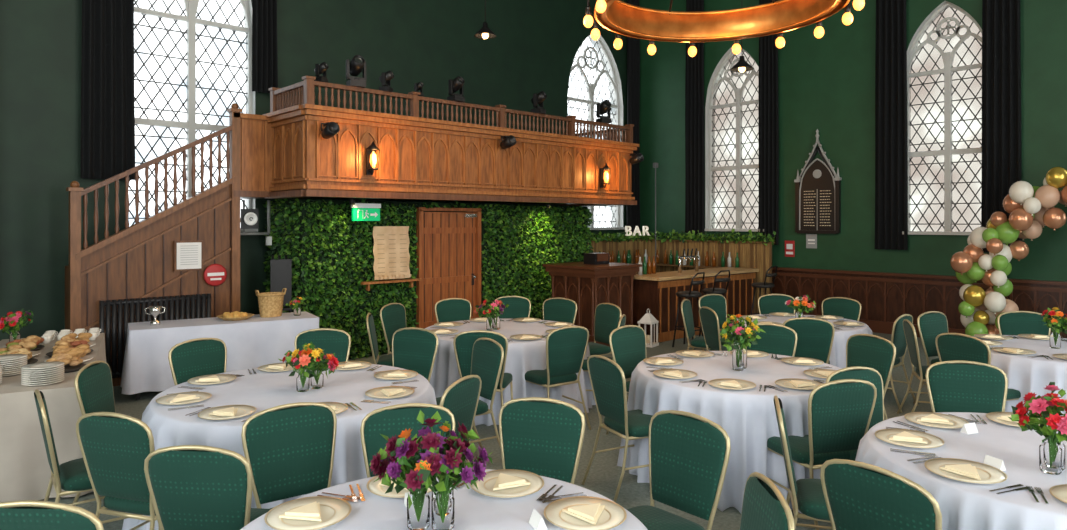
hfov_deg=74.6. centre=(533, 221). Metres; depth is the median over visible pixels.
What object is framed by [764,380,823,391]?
cutlery
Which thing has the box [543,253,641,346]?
pulpit
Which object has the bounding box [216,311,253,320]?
platter
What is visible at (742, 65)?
pendant lamp
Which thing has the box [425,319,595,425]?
round table
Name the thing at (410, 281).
wall shelf
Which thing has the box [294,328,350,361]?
dining chair
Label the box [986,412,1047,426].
dinner plate
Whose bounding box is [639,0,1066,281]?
wall
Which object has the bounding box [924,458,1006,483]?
dinner plate
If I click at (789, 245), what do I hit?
notice
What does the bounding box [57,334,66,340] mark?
tea cup
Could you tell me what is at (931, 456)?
cutlery
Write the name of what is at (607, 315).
dining chair
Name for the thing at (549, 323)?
dinner plate
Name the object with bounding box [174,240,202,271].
framed notice
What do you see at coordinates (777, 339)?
dining chair
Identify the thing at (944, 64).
window
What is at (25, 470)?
buffet table
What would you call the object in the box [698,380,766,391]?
cutlery
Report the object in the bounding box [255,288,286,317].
wicker basket
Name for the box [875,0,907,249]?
curtain
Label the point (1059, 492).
dinner plate
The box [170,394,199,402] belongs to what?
folded napkin
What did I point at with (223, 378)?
dinner plate
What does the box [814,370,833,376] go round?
folded napkin
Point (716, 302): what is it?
dining chair
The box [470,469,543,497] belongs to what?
dinner plate
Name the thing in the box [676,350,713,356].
dinner plate
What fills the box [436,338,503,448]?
dining chair
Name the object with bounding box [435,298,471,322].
dining chair
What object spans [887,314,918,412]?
dining chair
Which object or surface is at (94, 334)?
tea cup
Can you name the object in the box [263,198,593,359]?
wall
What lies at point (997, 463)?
place card
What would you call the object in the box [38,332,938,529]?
floor
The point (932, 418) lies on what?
folded napkin
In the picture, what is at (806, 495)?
dining chair
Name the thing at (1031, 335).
folded napkin
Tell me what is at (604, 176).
wall lantern
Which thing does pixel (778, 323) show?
dinner plate
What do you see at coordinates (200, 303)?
radiator
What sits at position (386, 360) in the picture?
dining chair
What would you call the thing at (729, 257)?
bottles
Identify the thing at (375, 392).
dinner plate
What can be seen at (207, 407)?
cutlery
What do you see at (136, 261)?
staircase
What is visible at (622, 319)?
dining chair
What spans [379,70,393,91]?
stage light
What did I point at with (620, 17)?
chandelier
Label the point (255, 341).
table
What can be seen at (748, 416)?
round table
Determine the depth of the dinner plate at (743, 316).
8.18 m
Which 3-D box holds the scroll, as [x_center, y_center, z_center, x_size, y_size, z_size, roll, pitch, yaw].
[-1.980,0.430,9.836,0.599,0.740,0.078,0,0,-43]
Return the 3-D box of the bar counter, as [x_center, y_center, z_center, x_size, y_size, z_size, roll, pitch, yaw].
[2.790,1.365,12.023,3.000,1.020,0.700,0,0,-43]
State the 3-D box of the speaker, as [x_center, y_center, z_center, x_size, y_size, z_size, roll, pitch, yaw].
[-3.678,-0.040,9.091,0.220,0.260,0.076,0,0,-43]
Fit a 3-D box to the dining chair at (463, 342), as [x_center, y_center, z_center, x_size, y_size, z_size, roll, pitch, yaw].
[-0.434,1.407,6.255,0.480,0.954,0.590,0,0,6]
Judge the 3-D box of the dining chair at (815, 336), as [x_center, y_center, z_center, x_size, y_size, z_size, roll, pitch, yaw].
[2.757,1.407,7.050,0.480,0.954,0.590,0,0,19]
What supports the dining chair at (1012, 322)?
on the floor
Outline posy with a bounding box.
[285,297,305,315]
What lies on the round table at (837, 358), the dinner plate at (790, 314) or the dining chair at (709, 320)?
the dinner plate at (790, 314)
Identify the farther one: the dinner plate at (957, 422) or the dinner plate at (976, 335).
the dinner plate at (976, 335)
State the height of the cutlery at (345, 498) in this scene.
0.003 m
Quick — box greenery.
[588,229,775,245]
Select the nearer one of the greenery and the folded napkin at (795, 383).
the folded napkin at (795, 383)
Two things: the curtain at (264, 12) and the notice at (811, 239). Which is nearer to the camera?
the curtain at (264, 12)
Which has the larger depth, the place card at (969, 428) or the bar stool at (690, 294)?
the bar stool at (690, 294)
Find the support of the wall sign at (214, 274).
attached to the staircase
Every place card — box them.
[404,492,409,506]
[529,509,546,529]
[961,422,977,433]
[983,455,1005,470]
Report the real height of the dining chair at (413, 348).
0.954 m
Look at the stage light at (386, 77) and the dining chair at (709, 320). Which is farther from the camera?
the stage light at (386, 77)
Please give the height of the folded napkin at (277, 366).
0.020 m
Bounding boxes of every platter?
[0,341,40,356]
[0,348,37,363]
[6,335,44,350]
[43,344,93,362]
[46,339,93,356]
[46,353,85,372]
[51,333,95,348]
[216,311,253,320]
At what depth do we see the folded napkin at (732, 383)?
4.77 m
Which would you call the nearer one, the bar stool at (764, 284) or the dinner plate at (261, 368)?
the dinner plate at (261, 368)
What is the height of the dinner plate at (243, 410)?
0.019 m
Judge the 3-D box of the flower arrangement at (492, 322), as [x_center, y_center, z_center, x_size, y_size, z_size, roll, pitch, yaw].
[-0.431,0.965,7.315,0.329,0.323,0.365,0,0,-43]
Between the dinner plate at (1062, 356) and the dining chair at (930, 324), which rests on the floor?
the dining chair at (930, 324)
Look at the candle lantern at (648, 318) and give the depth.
10.58 m
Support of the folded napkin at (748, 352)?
on the dinner plate at (763, 354)
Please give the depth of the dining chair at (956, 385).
4.65 m
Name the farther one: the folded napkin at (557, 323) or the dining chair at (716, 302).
the dining chair at (716, 302)
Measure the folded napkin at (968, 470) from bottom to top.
0.020 m
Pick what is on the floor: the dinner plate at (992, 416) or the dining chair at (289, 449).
the dining chair at (289, 449)
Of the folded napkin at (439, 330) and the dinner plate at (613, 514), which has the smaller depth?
the dinner plate at (613, 514)
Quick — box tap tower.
[678,248,699,272]
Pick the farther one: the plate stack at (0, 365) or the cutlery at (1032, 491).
the plate stack at (0, 365)
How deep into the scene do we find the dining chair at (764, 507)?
2.50 m
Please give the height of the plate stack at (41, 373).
0.128 m
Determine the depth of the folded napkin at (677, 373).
5.09 m
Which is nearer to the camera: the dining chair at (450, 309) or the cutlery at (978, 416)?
the cutlery at (978, 416)
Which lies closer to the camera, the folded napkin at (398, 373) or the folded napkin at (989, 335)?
the folded napkin at (398, 373)
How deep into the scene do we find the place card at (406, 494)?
2.78 m
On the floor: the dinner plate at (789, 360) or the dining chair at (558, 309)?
the dining chair at (558, 309)
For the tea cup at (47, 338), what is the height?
0.070 m
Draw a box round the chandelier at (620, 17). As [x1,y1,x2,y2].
[583,0,864,56]
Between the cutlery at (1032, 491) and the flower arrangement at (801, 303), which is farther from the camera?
the flower arrangement at (801, 303)
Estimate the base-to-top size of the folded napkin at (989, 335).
0.020 m
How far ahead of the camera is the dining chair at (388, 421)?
3.54 m
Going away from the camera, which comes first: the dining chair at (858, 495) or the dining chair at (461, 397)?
the dining chair at (858, 495)
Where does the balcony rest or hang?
attached to the wall at (535, 46)
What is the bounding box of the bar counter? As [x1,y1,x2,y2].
[633,267,758,341]
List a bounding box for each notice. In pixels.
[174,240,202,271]
[785,241,794,256]
[806,234,816,247]
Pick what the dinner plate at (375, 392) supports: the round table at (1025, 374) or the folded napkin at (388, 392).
the folded napkin at (388, 392)
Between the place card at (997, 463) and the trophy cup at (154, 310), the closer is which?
the place card at (997, 463)
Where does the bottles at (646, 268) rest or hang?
on the bar slat screen
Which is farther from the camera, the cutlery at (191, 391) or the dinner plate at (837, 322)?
the dinner plate at (837, 322)
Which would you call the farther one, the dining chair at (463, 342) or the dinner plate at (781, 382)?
the dining chair at (463, 342)
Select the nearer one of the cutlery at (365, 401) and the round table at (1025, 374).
the cutlery at (365, 401)
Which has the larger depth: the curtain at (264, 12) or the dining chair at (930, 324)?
the curtain at (264, 12)
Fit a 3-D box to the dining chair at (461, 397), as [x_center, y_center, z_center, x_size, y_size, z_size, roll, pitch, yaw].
[-0.635,1.407,4.301,0.590,0.954,0.480,0,0,24]
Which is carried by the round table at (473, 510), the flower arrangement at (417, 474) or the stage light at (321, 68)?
the flower arrangement at (417, 474)
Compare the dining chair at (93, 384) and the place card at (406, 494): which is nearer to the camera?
the place card at (406, 494)
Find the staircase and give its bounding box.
[65,103,241,385]
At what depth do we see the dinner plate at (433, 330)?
7.14 m
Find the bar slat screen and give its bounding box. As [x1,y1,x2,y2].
[588,239,774,314]
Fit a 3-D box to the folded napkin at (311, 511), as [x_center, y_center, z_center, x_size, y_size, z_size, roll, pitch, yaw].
[-0.847,1.105,2.661,0.155,0.020,0.170,0,0,37]
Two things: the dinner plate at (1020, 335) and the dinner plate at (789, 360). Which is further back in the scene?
the dinner plate at (1020, 335)
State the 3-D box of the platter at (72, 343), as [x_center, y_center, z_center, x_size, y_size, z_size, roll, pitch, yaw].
[-3.936,1.063,5.943,0.338,0.130,0.338,0,0,2]
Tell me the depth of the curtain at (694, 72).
14.47 m
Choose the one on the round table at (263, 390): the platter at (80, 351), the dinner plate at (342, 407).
the dinner plate at (342, 407)
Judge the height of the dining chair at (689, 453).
0.954 m
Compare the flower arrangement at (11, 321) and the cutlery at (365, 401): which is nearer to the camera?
the cutlery at (365, 401)
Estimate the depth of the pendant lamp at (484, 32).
8.97 m
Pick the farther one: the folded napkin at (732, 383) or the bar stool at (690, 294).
the bar stool at (690, 294)
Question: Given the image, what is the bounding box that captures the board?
[794,129,841,233]
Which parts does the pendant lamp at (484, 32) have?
bulb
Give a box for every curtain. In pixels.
[81,0,134,179]
[252,0,277,92]
[626,0,639,232]
[685,0,704,235]
[758,0,778,244]
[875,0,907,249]
[981,0,1021,251]
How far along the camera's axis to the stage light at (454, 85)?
10.00 m
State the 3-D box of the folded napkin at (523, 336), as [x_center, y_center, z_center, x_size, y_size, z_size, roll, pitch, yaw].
[-0.076,1.105,6.761,0.170,0.020,0.155,0,0,-24]
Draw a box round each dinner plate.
[156,392,211,404]
[187,374,236,384]
[198,405,256,419]
[258,363,292,371]
[264,496,350,529]
[317,402,347,413]
[337,361,371,369]
[365,386,414,398]
[366,472,436,497]
[374,370,417,379]
[430,329,457,333]
[434,322,462,326]
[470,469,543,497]
[510,334,541,339]
[513,318,540,321]
[544,496,626,529]
[545,322,573,326]
[643,357,683,364]
[653,369,696,378]
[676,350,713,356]
[708,378,755,389]
[730,350,768,356]
[741,315,766,319]
[757,321,782,324]
[769,312,794,316]
[775,378,821,389]
[781,357,823,364]
[804,369,836,377]
[814,315,843,319]
[833,321,864,325]
[875,429,943,447]
[904,412,968,428]
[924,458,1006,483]
[974,334,1012,339]
[981,339,1002,345]
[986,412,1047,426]
[992,347,1035,353]
[1018,334,1049,339]
[1049,484,1066,503]
[1052,354,1066,359]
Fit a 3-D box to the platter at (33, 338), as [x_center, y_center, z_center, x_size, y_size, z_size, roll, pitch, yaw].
[-4.482,1.067,6.142,0.318,0.123,0.318,0,0,-11]
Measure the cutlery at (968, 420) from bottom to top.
0.003 m
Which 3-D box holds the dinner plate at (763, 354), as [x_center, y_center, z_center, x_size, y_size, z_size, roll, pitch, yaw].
[1.819,1.116,5.905,0.316,0.019,0.316,0,0,18]
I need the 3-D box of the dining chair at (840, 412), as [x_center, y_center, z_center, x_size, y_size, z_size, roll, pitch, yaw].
[1.777,1.407,4.370,0.480,0.954,0.590,0,0,-16]
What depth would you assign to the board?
12.65 m
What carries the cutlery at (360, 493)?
on the round table at (473, 510)
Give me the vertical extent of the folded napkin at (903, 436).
0.020 m
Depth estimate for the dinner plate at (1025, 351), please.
6.04 m
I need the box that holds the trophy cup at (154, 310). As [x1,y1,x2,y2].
[145,306,165,324]
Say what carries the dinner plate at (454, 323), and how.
on the round table at (523, 356)
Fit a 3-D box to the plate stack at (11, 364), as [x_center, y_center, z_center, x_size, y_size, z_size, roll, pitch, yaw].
[-3.900,1.064,5.184,0.250,0.128,0.250,0,0,-43]
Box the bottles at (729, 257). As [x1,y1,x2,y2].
[721,252,738,267]
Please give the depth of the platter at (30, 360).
5.56 m
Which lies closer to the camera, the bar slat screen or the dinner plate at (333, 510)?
the dinner plate at (333, 510)
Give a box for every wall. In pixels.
[0,0,626,340]
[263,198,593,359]
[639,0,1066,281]
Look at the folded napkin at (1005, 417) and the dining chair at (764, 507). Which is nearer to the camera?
the dining chair at (764, 507)
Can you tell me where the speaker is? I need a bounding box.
[241,209,258,228]
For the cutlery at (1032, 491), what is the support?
on the round table at (963, 505)
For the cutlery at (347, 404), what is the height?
0.003 m
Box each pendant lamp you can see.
[474,0,495,38]
[730,0,753,71]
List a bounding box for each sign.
[204,264,226,285]
[351,200,380,220]
[625,226,649,235]
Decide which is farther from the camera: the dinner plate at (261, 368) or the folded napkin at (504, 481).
the dinner plate at (261, 368)
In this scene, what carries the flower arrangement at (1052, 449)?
on the round table at (963, 505)
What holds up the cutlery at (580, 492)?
on the round table at (473, 510)
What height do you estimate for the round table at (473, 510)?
0.752 m
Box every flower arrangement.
[0,308,33,341]
[279,341,338,391]
[369,410,492,529]
[474,299,508,329]
[719,314,765,370]
[784,295,815,317]
[1008,382,1066,474]
[1042,307,1066,348]
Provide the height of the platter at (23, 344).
0.130 m
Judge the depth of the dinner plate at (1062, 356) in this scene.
5.82 m
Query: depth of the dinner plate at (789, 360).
5.60 m
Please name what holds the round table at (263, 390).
on the floor
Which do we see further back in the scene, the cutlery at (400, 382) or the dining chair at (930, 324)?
the dining chair at (930, 324)
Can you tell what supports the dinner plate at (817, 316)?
on the round table at (837, 358)
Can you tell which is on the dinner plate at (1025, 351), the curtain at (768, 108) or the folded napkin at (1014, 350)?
the folded napkin at (1014, 350)
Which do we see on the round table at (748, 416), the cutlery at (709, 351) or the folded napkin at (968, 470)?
the cutlery at (709, 351)
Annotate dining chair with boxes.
[0,500,103,529]
[34,389,139,523]
[73,361,115,505]
[76,412,159,529]
[144,445,270,529]
[168,338,226,384]
[241,402,336,508]
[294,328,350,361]
[360,403,455,477]
[366,313,392,365]
[380,303,406,354]
[392,327,438,381]
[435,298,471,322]
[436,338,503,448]
[440,375,481,461]
[453,330,512,406]
[495,296,530,318]
[499,397,585,483]
[525,326,590,429]
[543,297,576,323]
[582,314,627,399]
[582,355,652,501]
[588,303,621,354]
[606,325,645,434]
[626,410,730,529]
[681,299,727,349]
[698,294,728,350]
[699,307,733,350]
[740,472,794,529]
[746,323,797,356]
[757,294,794,313]
[767,379,876,529]
[774,396,831,529]
[783,317,834,363]
[820,459,941,529]
[821,297,861,320]
[825,366,883,460]
[846,334,895,419]
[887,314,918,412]
[897,319,929,413]
[913,311,947,403]
[925,360,1007,412]
[935,333,1020,400]
[997,311,1050,335]
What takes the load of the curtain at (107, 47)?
hanging from the rail
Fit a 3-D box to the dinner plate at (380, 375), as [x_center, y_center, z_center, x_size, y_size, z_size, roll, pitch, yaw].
[-0.999,1.116,5.089,0.316,0.019,0.316,0,0,-29]
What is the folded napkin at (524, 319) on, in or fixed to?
on the dinner plate at (515, 319)
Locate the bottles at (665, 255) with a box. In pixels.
[664,250,678,264]
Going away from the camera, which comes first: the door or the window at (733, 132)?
the door
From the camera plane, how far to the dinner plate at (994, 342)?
6.43 m
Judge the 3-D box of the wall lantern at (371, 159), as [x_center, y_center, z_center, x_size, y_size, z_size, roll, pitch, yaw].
[-2.058,-0.815,8.972,0.178,0.431,0.197,0,0,-9]
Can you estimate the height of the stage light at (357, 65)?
0.399 m
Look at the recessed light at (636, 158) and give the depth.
12.49 m
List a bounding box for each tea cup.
[41,335,53,343]
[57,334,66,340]
[89,332,97,340]
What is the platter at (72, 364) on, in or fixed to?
on the buffet table at (25, 470)
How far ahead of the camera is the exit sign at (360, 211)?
9.41 m
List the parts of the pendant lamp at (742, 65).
bulb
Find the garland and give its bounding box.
[950,167,1066,335]
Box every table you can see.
[0,333,105,501]
[120,311,318,399]
[122,364,436,529]
[240,469,647,529]
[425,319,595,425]
[617,351,841,513]
[731,314,872,367]
[855,412,1066,529]
[973,335,1066,415]
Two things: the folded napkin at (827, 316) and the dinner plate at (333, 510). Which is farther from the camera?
the folded napkin at (827, 316)
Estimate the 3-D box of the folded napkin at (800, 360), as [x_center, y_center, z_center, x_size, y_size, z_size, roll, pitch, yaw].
[2.133,1.105,5.574,0.155,0.020,0.170,0,0,-25]
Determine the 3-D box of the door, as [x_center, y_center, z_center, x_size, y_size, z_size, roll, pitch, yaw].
[-1.282,0.833,10.686,1.160,2.095,0.140,0,0,-43]
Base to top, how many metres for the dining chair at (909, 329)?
0.954 m
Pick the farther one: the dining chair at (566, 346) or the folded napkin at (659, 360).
the dining chair at (566, 346)
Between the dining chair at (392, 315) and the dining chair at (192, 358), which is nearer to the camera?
the dining chair at (192, 358)
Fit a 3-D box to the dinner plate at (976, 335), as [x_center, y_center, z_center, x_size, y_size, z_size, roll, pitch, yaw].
[4.446,1.116,6.768,0.316,0.019,0.316,0,0,-24]
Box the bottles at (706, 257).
[705,251,715,266]
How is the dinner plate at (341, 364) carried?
on the round table at (263, 390)
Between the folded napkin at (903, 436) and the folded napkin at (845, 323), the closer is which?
the folded napkin at (903, 436)
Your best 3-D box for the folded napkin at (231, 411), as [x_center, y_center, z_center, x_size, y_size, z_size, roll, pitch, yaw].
[-1.784,1.105,4.098,0.170,0.020,0.155,0,0,10]
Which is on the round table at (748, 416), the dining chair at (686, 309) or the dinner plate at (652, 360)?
the dinner plate at (652, 360)
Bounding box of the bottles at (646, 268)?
[599,249,658,274]
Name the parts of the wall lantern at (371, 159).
bulb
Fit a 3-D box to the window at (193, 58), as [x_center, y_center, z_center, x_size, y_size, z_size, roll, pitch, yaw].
[-4.543,-2.000,9.359,1.692,4.304,0.306,0,0,-43]
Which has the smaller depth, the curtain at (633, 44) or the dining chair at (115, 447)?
the dining chair at (115, 447)
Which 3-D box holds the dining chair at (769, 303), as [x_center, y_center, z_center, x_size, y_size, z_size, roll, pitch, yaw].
[3.119,1.407,8.846,0.480,0.954,0.590,0,0,8]
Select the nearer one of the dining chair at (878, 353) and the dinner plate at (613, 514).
the dinner plate at (613, 514)
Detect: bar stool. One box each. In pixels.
[672,272,704,346]
[699,270,730,335]
[750,266,776,314]
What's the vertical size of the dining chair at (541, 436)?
0.954 m
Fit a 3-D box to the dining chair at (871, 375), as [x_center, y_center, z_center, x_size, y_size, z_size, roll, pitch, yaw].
[2.141,1.407,4.280,0.480,0.954,0.590,0,0,-22]
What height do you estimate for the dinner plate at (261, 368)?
0.019 m
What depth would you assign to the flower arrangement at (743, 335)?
5.29 m
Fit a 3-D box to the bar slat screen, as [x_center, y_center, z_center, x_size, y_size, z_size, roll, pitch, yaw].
[2.715,1.123,13.313,1.970,1.515,2.970,0,0,-43]
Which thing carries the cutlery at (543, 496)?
on the round table at (473, 510)
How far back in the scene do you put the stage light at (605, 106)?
12.18 m
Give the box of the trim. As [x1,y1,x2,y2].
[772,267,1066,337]
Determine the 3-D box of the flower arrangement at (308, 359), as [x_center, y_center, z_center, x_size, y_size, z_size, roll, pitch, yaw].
[-1.499,0.964,4.706,0.342,0.324,0.380,0,0,-43]
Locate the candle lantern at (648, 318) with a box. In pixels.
[638,309,658,347]
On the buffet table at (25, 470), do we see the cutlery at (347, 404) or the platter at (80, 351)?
the platter at (80, 351)
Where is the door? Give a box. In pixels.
[416,207,480,328]
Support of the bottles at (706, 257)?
on the bar slat screen
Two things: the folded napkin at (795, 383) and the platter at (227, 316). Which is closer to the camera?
the folded napkin at (795, 383)
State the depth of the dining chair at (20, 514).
2.33 m
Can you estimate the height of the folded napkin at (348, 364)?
0.020 m
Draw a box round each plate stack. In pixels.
[0,354,26,375]
[0,365,1,383]
[21,361,64,385]
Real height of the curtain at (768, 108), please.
5.720 m
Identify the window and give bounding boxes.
[128,0,257,231]
[568,34,624,229]
[705,48,763,231]
[902,2,981,234]
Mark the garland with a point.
(1030, 208)
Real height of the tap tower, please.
0.402 m
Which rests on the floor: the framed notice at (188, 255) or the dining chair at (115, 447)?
the dining chair at (115, 447)
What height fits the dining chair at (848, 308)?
0.954 m
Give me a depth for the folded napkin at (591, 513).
2.66 m
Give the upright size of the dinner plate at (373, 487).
0.019 m
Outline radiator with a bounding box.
[99,293,210,377]
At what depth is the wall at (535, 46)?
10.20 m
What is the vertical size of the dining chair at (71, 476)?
0.954 m
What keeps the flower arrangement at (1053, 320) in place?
on the round table at (1025, 374)
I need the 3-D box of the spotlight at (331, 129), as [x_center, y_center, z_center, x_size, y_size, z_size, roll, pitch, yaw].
[-2.477,-1.112,8.507,0.207,0.195,0.258,0,0,-43]
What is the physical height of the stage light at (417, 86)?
0.199 m
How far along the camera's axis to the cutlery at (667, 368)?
4.96 m
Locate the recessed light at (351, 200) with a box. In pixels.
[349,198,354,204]
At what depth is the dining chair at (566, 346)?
6.30 m
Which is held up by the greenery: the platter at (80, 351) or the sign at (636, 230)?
the sign at (636, 230)
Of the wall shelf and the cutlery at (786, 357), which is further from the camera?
the wall shelf
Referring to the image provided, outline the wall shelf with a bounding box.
[361,278,421,290]
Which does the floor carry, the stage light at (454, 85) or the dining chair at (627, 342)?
the dining chair at (627, 342)
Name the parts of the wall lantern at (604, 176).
bulb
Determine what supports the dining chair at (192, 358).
on the floor
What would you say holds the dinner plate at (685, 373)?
on the round table at (748, 416)
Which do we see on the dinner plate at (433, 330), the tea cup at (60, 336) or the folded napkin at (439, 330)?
the folded napkin at (439, 330)
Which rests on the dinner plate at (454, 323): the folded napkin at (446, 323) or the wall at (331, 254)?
the folded napkin at (446, 323)
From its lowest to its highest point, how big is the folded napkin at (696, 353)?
0.020 m
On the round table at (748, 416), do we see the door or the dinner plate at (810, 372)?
the dinner plate at (810, 372)
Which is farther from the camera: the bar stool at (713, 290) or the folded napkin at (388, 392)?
the bar stool at (713, 290)
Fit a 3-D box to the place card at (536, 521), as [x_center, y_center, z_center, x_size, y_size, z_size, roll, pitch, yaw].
[0.016,1.101,2.594,0.044,0.050,0.080,0,0,-22]
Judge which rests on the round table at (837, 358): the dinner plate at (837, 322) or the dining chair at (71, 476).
the dinner plate at (837, 322)
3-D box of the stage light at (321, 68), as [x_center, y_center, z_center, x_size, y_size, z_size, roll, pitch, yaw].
[-2.621,-1.851,8.650,0.183,0.247,0.155,0,0,24]
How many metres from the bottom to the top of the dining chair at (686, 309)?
0.954 m
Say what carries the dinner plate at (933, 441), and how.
on the round table at (963, 505)
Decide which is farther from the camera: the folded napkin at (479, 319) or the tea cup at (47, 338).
the folded napkin at (479, 319)
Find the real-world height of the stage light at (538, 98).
0.359 m
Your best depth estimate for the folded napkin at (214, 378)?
4.90 m
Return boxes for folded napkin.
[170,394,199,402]
[195,375,219,381]
[209,407,237,416]
[266,363,285,369]
[279,501,320,520]
[342,362,363,367]
[380,388,405,396]
[384,370,406,376]
[435,329,450,332]
[439,322,453,325]
[474,318,486,320]
[493,473,529,490]
[520,335,536,338]
[522,318,534,320]
[553,322,567,325]
[562,503,604,524]
[656,358,674,363]
[661,370,682,376]
[682,351,700,355]
[718,380,741,387]
[747,351,760,355]
[789,380,814,387]
[793,357,815,362]
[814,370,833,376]
[821,315,836,318]
[843,322,858,324]
[889,431,926,443]
[917,414,952,424]
[940,464,979,479]
[983,334,1003,338]
[997,415,1018,422]
[1000,348,1022,352]
[1030,334,1049,337]
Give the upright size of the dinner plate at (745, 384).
0.019 m
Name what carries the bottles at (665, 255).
on the bar slat screen
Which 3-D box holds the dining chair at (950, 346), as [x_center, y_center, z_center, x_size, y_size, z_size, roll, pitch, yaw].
[3.782,1.407,5.931,0.590,0.954,0.480,0,0,-23]
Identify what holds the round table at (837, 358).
on the floor
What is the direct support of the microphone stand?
on the floor
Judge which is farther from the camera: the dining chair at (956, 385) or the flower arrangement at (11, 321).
the flower arrangement at (11, 321)
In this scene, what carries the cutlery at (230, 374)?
on the round table at (263, 390)
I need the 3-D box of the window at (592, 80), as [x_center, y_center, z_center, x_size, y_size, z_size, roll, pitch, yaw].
[1.293,-1.958,14.801,1.842,4.286,0.306,0,0,-43]
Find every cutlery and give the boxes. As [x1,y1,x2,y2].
[167,391,203,410]
[178,374,244,389]
[185,407,246,421]
[317,492,362,502]
[345,402,361,410]
[349,482,461,502]
[361,385,416,403]
[374,369,416,383]
[453,482,562,502]
[540,492,586,502]
[646,358,678,368]
[648,368,704,382]
[667,351,721,358]
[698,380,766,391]
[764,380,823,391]
[774,357,831,368]
[886,427,934,455]
[893,414,977,430]
[907,455,1029,494]
[970,414,986,423]
[1026,486,1048,503]
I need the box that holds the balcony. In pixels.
[234,76,638,205]
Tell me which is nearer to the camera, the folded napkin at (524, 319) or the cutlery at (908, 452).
the cutlery at (908, 452)
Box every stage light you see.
[314,62,328,82]
[346,55,365,87]
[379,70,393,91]
[414,81,423,96]
[447,76,464,101]
[531,91,546,113]
[596,100,611,123]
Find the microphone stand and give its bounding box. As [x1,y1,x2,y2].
[653,163,657,261]
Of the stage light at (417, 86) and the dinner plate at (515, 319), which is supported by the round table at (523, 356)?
the dinner plate at (515, 319)
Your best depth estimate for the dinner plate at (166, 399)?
4.42 m
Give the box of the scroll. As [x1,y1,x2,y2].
[373,226,410,279]
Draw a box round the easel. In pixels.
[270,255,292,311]
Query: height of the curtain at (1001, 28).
5.750 m
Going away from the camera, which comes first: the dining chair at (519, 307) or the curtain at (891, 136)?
the dining chair at (519, 307)
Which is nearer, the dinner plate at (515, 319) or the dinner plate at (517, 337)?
the dinner plate at (517, 337)
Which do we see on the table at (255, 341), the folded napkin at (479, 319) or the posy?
the posy
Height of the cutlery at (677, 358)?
0.003 m
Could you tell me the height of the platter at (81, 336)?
0.125 m
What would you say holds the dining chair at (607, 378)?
on the floor
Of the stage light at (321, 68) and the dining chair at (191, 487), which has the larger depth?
the stage light at (321, 68)
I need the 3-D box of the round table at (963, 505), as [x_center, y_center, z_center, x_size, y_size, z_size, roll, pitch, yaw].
[2.476,1.504,3.377,1.906,0.752,1.905,0,0,-14]
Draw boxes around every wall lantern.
[366,141,379,174]
[600,163,610,187]

